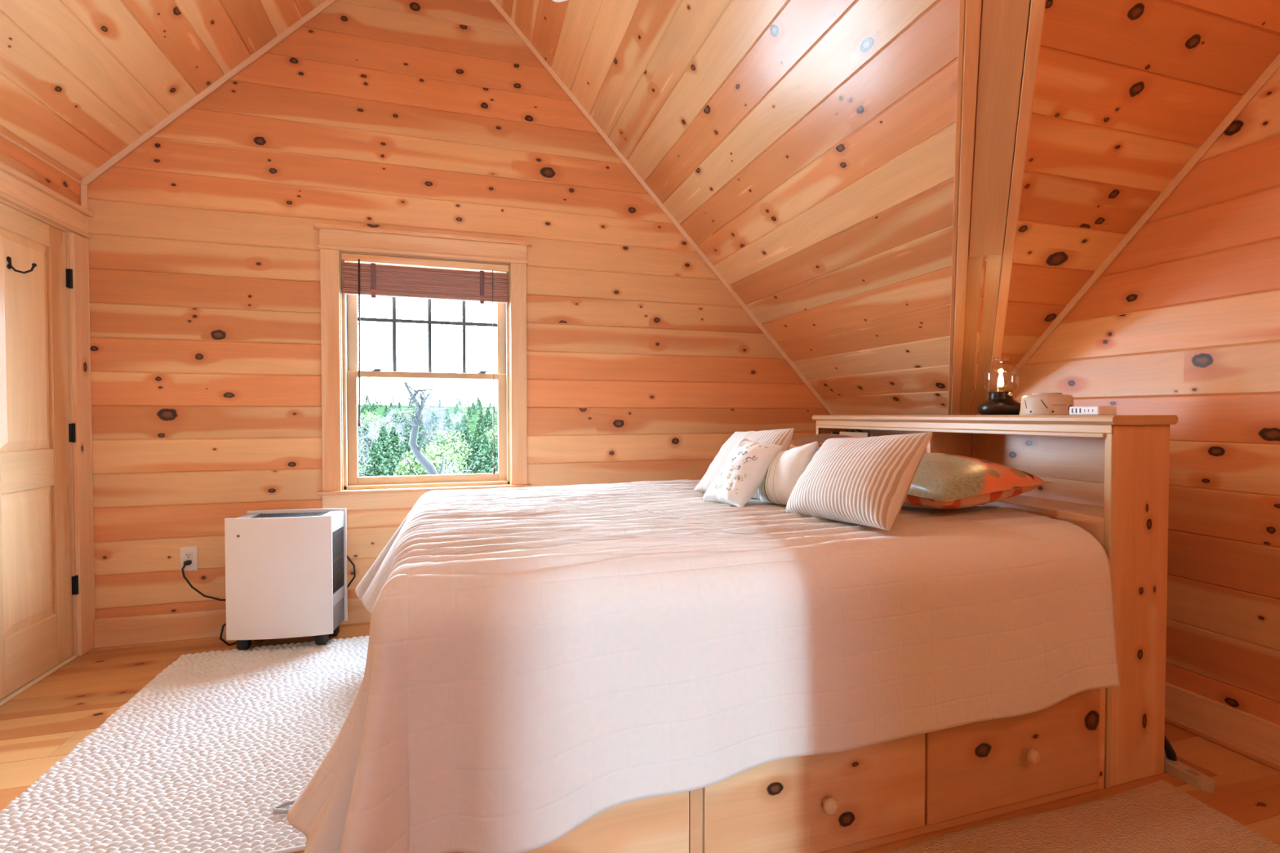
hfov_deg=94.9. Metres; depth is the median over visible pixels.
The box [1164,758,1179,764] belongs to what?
socket
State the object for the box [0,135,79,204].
wall
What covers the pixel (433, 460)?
bush
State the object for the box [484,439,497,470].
conifer tree
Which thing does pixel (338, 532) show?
grille
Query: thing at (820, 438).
pillow sham
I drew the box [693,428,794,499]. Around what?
pillow
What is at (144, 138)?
trim
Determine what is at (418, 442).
conifer tree
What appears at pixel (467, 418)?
leafy tree
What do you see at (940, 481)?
pillow sham
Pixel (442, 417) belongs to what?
tree
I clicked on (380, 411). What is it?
ground
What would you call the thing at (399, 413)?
leafy tree
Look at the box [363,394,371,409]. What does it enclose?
conifer tree
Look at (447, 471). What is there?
tree
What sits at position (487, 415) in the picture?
conifer tree
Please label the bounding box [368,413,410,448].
tree
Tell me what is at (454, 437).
leafy tree
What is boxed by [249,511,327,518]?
grille
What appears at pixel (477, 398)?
conifer tree
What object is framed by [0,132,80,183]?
trim
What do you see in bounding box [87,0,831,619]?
wall
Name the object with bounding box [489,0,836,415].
trim
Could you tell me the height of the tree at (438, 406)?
5.820 m
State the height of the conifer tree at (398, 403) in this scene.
6.248 m
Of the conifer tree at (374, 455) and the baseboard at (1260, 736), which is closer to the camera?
the baseboard at (1260, 736)
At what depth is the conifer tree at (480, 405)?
211.57 m
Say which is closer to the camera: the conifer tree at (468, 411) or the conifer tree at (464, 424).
the conifer tree at (464, 424)
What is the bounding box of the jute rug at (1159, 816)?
[884,779,1279,852]
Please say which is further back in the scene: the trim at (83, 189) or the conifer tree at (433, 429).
the conifer tree at (433, 429)
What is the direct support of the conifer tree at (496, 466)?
on the ground
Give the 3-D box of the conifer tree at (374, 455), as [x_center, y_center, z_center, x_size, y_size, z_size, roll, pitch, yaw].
[-19.899,3.586,43.902,2.689,4.890,2.799,1,2,44]
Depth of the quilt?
1.39 m
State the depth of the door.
2.58 m
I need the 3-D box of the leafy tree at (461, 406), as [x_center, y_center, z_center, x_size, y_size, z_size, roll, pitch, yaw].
[-42.486,-2.461,140.578,3.982,5.383,3.937,-1,1,-41]
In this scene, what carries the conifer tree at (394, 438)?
on the ground
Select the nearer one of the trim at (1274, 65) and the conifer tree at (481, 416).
the trim at (1274, 65)
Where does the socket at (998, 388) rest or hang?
attached to the table lamp
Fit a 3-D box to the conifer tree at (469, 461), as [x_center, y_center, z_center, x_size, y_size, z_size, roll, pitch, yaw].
[-17.098,2.823,56.166,2.925,5.110,2.810,0,1,22]
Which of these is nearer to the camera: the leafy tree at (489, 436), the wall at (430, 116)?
the wall at (430, 116)
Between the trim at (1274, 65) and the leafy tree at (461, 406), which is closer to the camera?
the trim at (1274, 65)
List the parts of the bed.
drawer, drawer, knob, panel, toe rail, rail, panel, drawer, knob, panel, panel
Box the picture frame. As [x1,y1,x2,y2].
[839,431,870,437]
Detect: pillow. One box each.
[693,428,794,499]
[786,432,932,530]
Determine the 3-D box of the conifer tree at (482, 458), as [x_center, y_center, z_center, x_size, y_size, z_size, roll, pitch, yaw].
[-12.482,3.276,47.306,2.958,5.379,3.079,1,1,31]
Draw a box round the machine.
[1019,392,1074,414]
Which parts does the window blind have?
pull cord, head rail, pull cord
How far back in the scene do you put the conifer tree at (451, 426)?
71.89 m
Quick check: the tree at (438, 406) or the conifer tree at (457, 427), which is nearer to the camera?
the conifer tree at (457, 427)
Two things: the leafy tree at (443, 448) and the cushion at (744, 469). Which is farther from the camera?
the leafy tree at (443, 448)
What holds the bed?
on the floor
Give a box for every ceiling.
[0,0,325,181]
[495,0,1279,415]
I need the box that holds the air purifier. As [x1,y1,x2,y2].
[181,508,355,649]
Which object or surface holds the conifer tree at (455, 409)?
on the ground
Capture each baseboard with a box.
[93,597,371,648]
[1164,682,1279,764]
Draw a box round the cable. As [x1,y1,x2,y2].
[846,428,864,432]
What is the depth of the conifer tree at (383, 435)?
50.03 m
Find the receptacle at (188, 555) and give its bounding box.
[184,551,192,565]
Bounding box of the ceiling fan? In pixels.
[552,0,566,2]
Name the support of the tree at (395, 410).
on the ground
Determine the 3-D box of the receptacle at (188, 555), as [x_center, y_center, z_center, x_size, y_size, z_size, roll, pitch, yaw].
[-2.314,0.679,3.010,0.034,0.068,0.005,0,1,-17]
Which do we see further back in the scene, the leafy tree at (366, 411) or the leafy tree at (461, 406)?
the leafy tree at (461, 406)
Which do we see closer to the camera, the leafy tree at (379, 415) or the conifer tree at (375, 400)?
the leafy tree at (379, 415)
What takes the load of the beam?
attached to the ceiling at (806, 148)
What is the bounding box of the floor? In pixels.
[0,622,1279,852]
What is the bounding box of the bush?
[387,444,458,475]
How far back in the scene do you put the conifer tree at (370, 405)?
191.87 m
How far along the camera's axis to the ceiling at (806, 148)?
2.41 m
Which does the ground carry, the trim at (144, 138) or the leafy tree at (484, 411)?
the leafy tree at (484, 411)
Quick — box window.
[313,222,531,510]
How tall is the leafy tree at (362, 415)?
5.594 m
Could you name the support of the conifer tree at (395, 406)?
on the ground
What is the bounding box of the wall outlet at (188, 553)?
[179,546,197,571]
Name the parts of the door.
rail, raised panel, raised panel, rail, rail, head casing, casing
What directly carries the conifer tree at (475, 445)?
on the ground
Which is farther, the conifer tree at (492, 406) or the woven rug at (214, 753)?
the conifer tree at (492, 406)
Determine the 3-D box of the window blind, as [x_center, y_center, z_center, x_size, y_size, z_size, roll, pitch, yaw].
[-1.201,-0.335,3.347,0.894,1.228,0.081,0,1,-17]
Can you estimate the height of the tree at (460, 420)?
6.068 m
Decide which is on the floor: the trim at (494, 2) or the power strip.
the power strip
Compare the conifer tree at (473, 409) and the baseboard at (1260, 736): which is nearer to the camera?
the baseboard at (1260, 736)
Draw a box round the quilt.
[287,480,1119,852]
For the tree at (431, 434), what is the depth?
62.50 m
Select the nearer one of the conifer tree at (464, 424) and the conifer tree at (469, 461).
the conifer tree at (469, 461)
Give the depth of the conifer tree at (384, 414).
117.01 m
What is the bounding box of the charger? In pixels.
[1069,405,1116,414]
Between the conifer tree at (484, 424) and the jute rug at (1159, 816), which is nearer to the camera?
the jute rug at (1159, 816)
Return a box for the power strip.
[1164,735,1214,793]
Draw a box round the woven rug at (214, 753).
[0,635,368,852]
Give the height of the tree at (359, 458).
5.800 m
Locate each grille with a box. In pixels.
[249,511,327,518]
[332,526,344,593]
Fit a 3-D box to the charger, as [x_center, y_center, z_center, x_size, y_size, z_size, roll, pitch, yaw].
[1.487,-0.052,1.931,0.083,0.029,0.096,0,1,-17]
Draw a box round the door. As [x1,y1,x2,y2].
[0,160,94,706]
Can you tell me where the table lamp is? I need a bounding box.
[977,356,1021,415]
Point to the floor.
(42, 725)
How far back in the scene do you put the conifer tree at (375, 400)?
262.47 m
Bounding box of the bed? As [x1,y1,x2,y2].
[452,415,1177,852]
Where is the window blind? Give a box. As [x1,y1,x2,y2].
[341,253,508,474]
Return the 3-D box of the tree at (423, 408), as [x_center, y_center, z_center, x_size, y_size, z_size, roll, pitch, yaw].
[-43.852,-1.376,120.491,4.416,5.459,3.982,0,1,-23]
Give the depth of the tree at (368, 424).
72.97 m
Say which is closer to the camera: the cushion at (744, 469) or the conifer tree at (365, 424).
the cushion at (744, 469)
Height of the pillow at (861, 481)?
0.291 m
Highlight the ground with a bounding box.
[357,404,497,476]
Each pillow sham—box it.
[788,433,859,449]
[902,453,1052,509]
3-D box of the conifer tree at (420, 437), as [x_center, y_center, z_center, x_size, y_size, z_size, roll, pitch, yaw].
[-22.057,2.565,58.916,2.984,5.212,2.866,0,1,-6]
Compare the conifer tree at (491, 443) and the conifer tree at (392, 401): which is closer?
the conifer tree at (491, 443)
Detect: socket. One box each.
[995,386,1005,391]
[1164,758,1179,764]
[1184,768,1200,776]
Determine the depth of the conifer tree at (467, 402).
266.70 m
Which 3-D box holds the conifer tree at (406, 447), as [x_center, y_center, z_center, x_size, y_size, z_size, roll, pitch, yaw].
[-28.786,1.357,71.345,3.421,6.220,3.560,0,1,23]
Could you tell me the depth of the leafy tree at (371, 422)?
78.47 m
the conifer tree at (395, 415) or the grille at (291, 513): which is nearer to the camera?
the grille at (291, 513)
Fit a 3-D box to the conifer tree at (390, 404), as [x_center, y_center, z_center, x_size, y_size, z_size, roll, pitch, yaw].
[-88.795,-6.590,209.186,2.528,4.495,2.410,0,1,-11]
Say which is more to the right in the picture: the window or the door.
the window
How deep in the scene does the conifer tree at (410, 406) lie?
201.76 m
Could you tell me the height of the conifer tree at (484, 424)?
5.596 m
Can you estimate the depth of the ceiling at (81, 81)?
2.54 m
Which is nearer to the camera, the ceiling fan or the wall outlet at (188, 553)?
the ceiling fan
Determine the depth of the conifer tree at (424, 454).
38.15 m
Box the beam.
[947,0,1045,415]
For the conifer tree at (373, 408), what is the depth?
125.74 m
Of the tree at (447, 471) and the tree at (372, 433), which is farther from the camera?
the tree at (372, 433)
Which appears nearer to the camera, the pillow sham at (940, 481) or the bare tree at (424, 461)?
the pillow sham at (940, 481)
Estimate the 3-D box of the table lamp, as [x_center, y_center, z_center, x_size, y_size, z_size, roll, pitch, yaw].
[1.419,-0.159,2.310,0.162,0.227,0.162,0,1,-17]
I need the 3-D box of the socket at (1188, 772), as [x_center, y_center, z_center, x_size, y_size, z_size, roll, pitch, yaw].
[1.732,1.085,1.840,0.024,0.001,0.030,0,1,-13]
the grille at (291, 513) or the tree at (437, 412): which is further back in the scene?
the tree at (437, 412)
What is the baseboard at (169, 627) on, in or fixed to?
attached to the wall at (430, 116)
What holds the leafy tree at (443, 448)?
on the ground
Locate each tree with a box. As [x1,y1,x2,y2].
[357,412,376,439]
[357,415,377,443]
[358,423,373,463]
[358,423,402,460]
[358,439,371,476]
[360,407,365,431]
[362,442,386,476]
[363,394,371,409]
[364,411,377,419]
[366,414,385,438]
[367,402,371,413]
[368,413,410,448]
[368,418,391,441]
[368,425,400,476]
[369,403,377,415]
[373,397,378,408]
[379,365,468,475]
[381,405,391,426]
[383,426,408,475]
[386,406,407,424]
[387,401,393,412]
[387,404,399,428]
[388,413,401,440]
[390,396,395,407]
[393,412,410,453]
[396,408,415,421]
[397,401,403,412]
[407,397,416,413]
[408,426,426,465]
[408,440,422,475]
[415,452,426,475]
[417,442,467,474]
[419,417,425,433]
[421,407,441,428]
[421,408,431,422]
[424,409,439,442]
[425,426,450,450]
[426,461,486,475]
[427,429,473,473]
[428,406,449,424]
[434,417,460,435]
[437,410,469,431]
[438,411,453,444]
[449,421,472,467]
[449,429,474,472]
[451,408,459,422]
[456,404,467,415]
[457,412,471,429]
[459,414,475,454]
[464,397,470,408]
[466,407,474,423]
[468,423,482,462]
[471,403,477,414]
[471,410,484,438]
[471,434,496,473]
[475,395,479,409]
[475,417,492,450]
[476,400,484,413]
[476,408,497,426]
[481,424,497,448]
[484,407,494,432]
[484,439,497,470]
[491,406,497,425]
[495,459,497,472]
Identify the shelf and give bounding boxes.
[984,494,1104,524]
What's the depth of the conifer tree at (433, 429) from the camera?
84.99 m
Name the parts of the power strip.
cord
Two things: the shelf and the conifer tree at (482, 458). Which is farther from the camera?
the conifer tree at (482, 458)
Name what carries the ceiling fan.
hanging from the ceiling at (806, 148)
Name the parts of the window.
casing, head casing, sill, sash, sash, casing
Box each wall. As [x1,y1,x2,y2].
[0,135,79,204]
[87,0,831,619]
[982,66,1279,724]
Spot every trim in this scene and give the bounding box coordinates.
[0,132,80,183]
[80,0,337,186]
[80,182,95,619]
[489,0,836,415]
[974,53,1279,415]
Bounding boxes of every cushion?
[702,438,782,507]
[760,441,819,505]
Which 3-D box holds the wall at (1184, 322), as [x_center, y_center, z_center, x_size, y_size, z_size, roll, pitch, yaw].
[2.036,-0.844,2.279,0.140,3.900,3.907,0,1,-17]
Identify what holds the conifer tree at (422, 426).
on the ground
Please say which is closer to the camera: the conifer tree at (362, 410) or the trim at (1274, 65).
the trim at (1274, 65)
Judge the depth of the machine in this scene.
2.08 m

